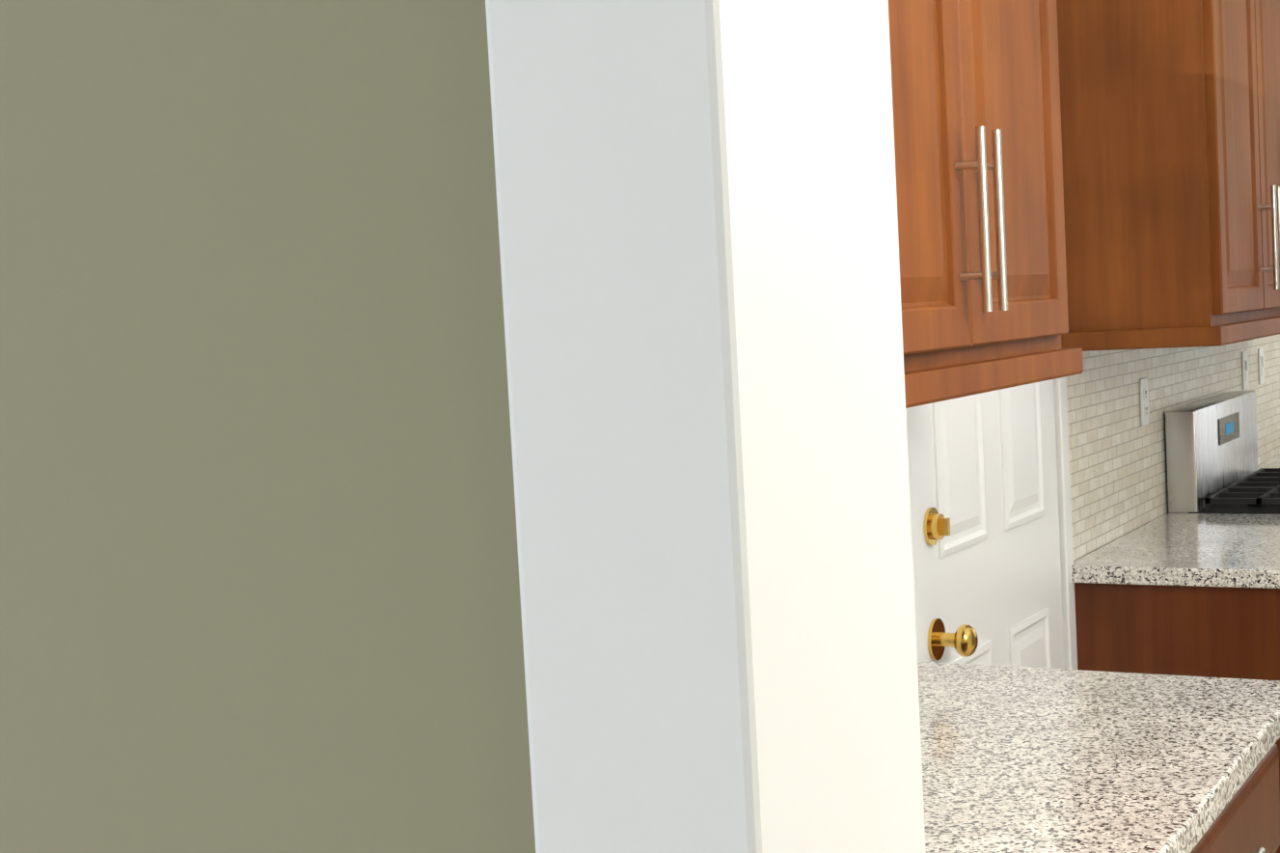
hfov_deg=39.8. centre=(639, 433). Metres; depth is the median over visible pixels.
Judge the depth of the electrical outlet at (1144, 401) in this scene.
4.30 m
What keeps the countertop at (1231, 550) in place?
on the base cabinet at (1208, 631)
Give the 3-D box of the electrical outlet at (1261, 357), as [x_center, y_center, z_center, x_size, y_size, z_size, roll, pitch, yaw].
[1.975,-0.216,5.613,0.011,0.115,0.072,-1,4,30]
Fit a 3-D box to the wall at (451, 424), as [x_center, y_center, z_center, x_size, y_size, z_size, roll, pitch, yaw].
[-0.258,0.219,0.928,0.800,2.440,0.172,-1,4,30]
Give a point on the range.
(1211, 454)
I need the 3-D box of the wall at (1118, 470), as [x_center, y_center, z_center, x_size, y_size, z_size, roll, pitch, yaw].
[0.835,0.032,3.636,0.007,0.508,5.650,-1,4,30]
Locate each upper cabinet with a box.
[887,0,1082,393]
[1056,0,1279,351]
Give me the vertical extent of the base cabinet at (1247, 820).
0.876 m
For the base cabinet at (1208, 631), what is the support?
on the floor
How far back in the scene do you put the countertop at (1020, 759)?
2.19 m
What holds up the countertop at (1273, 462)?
on the base cabinet
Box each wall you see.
[0,0,925,852]
[1066,333,1279,560]
[1073,512,1168,561]
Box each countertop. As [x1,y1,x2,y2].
[917,661,1279,852]
[1071,513,1279,588]
[1257,453,1279,469]
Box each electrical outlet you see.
[1139,377,1149,426]
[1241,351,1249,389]
[1257,347,1264,384]
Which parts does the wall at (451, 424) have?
white trim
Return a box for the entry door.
[905,376,1077,669]
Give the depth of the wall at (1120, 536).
4.12 m
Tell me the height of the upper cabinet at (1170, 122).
0.945 m
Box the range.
[1165,390,1279,514]
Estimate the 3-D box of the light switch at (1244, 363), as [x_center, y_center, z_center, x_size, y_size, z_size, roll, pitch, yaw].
[1.847,-0.194,5.388,0.011,0.115,0.072,-1,4,30]
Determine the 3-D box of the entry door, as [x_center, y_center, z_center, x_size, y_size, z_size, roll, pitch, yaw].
[0.676,0.181,3.271,0.082,2.102,1.012,-1,4,30]
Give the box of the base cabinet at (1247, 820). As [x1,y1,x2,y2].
[1190,743,1279,852]
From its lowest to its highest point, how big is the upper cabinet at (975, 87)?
0.911 m

